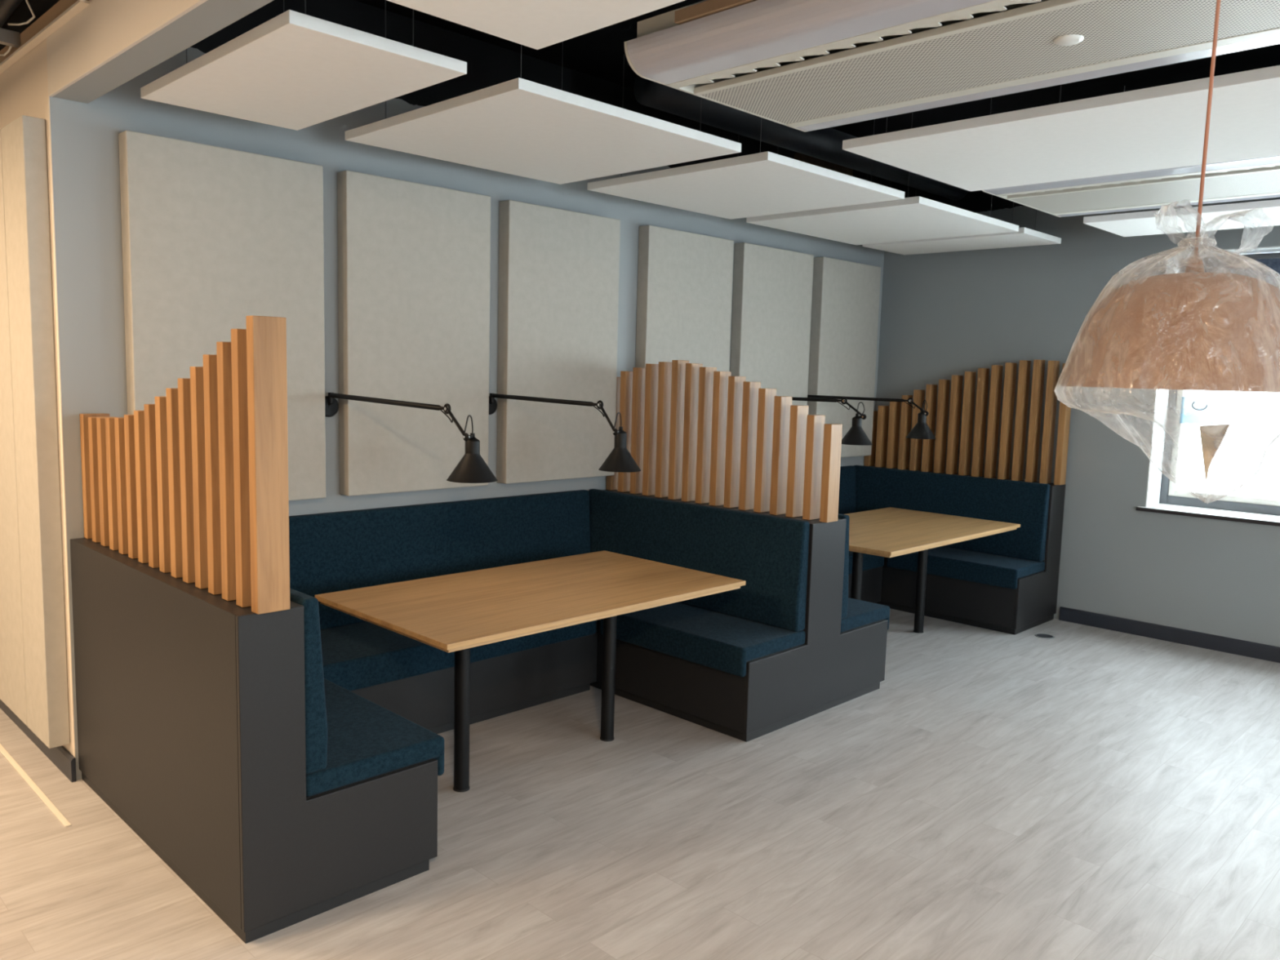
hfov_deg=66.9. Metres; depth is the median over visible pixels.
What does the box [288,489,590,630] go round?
backrest cushion
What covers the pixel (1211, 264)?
roller blind
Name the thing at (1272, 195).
diffuser
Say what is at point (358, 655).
seat cushion
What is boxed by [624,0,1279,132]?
air conditioning unit
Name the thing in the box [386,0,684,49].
hanging baffle
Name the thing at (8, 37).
channel
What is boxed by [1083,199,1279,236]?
hanging baffle
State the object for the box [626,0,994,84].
diffuser
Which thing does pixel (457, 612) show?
table
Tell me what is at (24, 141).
wall panel
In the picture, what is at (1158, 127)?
hanging baffle
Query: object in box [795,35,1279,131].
diffuser
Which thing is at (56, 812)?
trim strip
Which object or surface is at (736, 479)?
bench
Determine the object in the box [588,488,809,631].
backrest cushion
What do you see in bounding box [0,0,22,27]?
pipe
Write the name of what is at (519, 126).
hanging baffle
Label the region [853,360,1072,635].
bench
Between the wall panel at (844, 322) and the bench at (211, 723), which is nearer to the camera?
the bench at (211, 723)
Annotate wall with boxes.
[0,0,76,779]
[49,0,888,780]
[875,180,1279,646]
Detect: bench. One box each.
[70,315,444,943]
[288,489,597,733]
[588,360,889,742]
[838,465,884,603]
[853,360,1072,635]
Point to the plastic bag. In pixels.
(1194, 410)
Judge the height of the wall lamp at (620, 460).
0.335 m
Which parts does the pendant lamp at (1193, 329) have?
lamp shade, cord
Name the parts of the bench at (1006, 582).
panel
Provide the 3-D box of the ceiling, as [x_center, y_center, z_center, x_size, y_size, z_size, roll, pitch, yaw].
[0.028,-2.075,2.701,12.500,0.150,11.050,8,9,44]
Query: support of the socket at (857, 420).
attached to the wall lamp at (855, 435)
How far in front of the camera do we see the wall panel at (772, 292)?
6.86 m
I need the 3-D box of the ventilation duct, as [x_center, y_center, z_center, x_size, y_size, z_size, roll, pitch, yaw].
[1.248,-2.162,6.273,0.200,0.200,3.440,8,9,44]
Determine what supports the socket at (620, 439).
attached to the wall lamp at (620, 460)
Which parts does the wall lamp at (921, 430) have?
arm, lamp shade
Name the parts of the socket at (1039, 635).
lid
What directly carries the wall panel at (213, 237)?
attached to the wall at (85, 141)
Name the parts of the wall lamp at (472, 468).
wall plate, arm, lamp shade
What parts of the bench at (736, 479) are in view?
panel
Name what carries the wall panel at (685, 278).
attached to the wall at (85, 141)
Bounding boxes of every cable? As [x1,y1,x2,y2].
[0,45,11,56]
[7,0,35,25]
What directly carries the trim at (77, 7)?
attached to the wall at (24, 86)
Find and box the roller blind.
[1177,252,1279,288]
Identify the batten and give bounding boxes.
[0,0,88,62]
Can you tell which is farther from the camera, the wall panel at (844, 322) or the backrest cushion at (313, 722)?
the wall panel at (844, 322)
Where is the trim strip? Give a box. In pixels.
[0,743,71,826]
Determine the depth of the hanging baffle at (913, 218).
6.13 m
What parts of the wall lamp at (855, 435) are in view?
arm, lamp shade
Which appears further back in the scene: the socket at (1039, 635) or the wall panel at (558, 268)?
the socket at (1039, 635)
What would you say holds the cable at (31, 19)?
attached to the channel
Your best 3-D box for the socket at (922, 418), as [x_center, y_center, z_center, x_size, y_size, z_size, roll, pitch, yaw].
[1.951,-0.442,6.697,0.060,0.088,0.060,8,9,44]
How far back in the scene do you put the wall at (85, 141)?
4.55 m
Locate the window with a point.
(1162, 493)
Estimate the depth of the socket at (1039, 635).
6.66 m
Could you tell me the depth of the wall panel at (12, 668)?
4.18 m
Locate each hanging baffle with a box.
[140,0,466,130]
[345,0,741,184]
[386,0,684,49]
[587,53,904,219]
[746,115,1018,244]
[842,65,1279,191]
[862,181,1061,254]
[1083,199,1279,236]
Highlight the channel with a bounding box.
[0,27,20,47]
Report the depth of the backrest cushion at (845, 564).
5.06 m
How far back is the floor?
3.65 m
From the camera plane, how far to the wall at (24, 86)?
3.86 m
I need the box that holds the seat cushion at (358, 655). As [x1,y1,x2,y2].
[320,620,595,691]
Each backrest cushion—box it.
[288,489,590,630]
[289,588,328,773]
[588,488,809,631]
[837,513,848,618]
[838,465,855,514]
[853,465,1049,561]
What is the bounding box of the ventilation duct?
[634,75,968,199]
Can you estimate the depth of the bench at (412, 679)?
4.84 m
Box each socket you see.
[465,432,479,453]
[613,426,626,448]
[851,413,862,426]
[917,410,926,422]
[1035,633,1054,639]
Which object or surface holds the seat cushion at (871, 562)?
on the bench at (872, 569)
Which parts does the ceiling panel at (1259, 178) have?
plate, hanging rod, trim rail, trim rail, perforated panel, trim rail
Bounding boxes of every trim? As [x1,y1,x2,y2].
[0,0,89,74]
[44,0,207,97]
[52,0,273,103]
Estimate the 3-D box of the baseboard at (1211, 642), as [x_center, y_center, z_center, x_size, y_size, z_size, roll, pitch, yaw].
[5.427,1.298,4.850,6.568,0.100,0.015,8,9,44]
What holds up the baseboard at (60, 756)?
attached to the wall at (24, 86)
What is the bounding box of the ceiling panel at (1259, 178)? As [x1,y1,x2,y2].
[982,84,1279,217]
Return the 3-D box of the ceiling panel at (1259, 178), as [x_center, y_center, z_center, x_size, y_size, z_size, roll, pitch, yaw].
[3.310,-1.746,4.352,3.188,0.693,1.170,8,9,44]
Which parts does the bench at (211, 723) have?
panel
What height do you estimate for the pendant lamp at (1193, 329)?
1.695 m
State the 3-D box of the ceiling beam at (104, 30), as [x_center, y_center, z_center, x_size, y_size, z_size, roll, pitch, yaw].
[0.676,-1.416,0.798,8.200,0.705,0.014,8,9,44]
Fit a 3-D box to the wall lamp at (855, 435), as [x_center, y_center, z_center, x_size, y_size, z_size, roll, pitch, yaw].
[1.000,-0.411,6.317,1.162,0.286,0.206,8,9,44]
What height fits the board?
0.300 m
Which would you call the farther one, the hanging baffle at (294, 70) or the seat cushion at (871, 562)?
the seat cushion at (871, 562)
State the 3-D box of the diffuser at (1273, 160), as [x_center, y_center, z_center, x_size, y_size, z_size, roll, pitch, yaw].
[2.957,-1.431,4.069,3.117,0.095,0.210,8,9,44]
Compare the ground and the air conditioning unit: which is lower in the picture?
the ground
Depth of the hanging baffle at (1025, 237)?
6.92 m
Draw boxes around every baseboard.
[0,699,76,782]
[1058,606,1279,662]
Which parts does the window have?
sill, sash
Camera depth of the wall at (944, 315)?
6.94 m
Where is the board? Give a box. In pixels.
[794,152,853,176]
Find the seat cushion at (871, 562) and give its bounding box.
[848,551,884,574]
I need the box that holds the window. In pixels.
[1135,246,1279,526]
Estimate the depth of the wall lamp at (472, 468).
3.90 m
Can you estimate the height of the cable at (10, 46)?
0.161 m
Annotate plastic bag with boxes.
[1054,199,1279,503]
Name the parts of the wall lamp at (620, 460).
wall plate, arm, lamp shade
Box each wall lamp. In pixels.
[324,392,497,483]
[488,393,641,472]
[791,396,872,445]
[807,394,936,439]
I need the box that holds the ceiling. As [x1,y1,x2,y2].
[355,0,1279,137]
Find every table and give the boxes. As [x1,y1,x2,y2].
[315,551,746,792]
[845,506,1020,633]
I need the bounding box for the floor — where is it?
[0,608,1279,959]
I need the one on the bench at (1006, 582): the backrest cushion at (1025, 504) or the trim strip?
the backrest cushion at (1025, 504)
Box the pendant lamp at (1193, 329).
[1061,0,1279,392]
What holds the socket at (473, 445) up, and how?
attached to the wall lamp at (472, 468)
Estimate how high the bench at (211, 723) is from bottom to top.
1.860 m
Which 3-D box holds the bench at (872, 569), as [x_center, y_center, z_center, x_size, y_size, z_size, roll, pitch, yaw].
[1.055,0.490,6.902,0.595,1.021,2.460,8,9,44]
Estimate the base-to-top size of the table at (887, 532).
0.740 m
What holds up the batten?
on the trim at (77, 7)
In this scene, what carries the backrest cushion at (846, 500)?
on the bench at (872, 569)
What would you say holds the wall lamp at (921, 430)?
attached to the wall at (85, 141)
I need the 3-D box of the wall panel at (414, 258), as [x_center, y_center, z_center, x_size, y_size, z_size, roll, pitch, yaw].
[-1.119,-0.706,4.883,0.091,1.522,0.824,8,9,44]
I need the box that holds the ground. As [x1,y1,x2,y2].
[1176,428,1279,499]
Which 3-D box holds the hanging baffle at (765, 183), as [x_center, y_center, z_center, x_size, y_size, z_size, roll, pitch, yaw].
[0.589,-1.910,5.246,1.225,0.710,1.227,8,9,44]
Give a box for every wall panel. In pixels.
[0,115,70,748]
[0,128,27,725]
[118,129,325,501]
[337,169,490,496]
[496,200,620,484]
[635,225,733,371]
[729,242,813,405]
[807,257,880,457]
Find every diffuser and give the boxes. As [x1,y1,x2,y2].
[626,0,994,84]
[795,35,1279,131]
[984,155,1279,195]
[1058,194,1279,217]

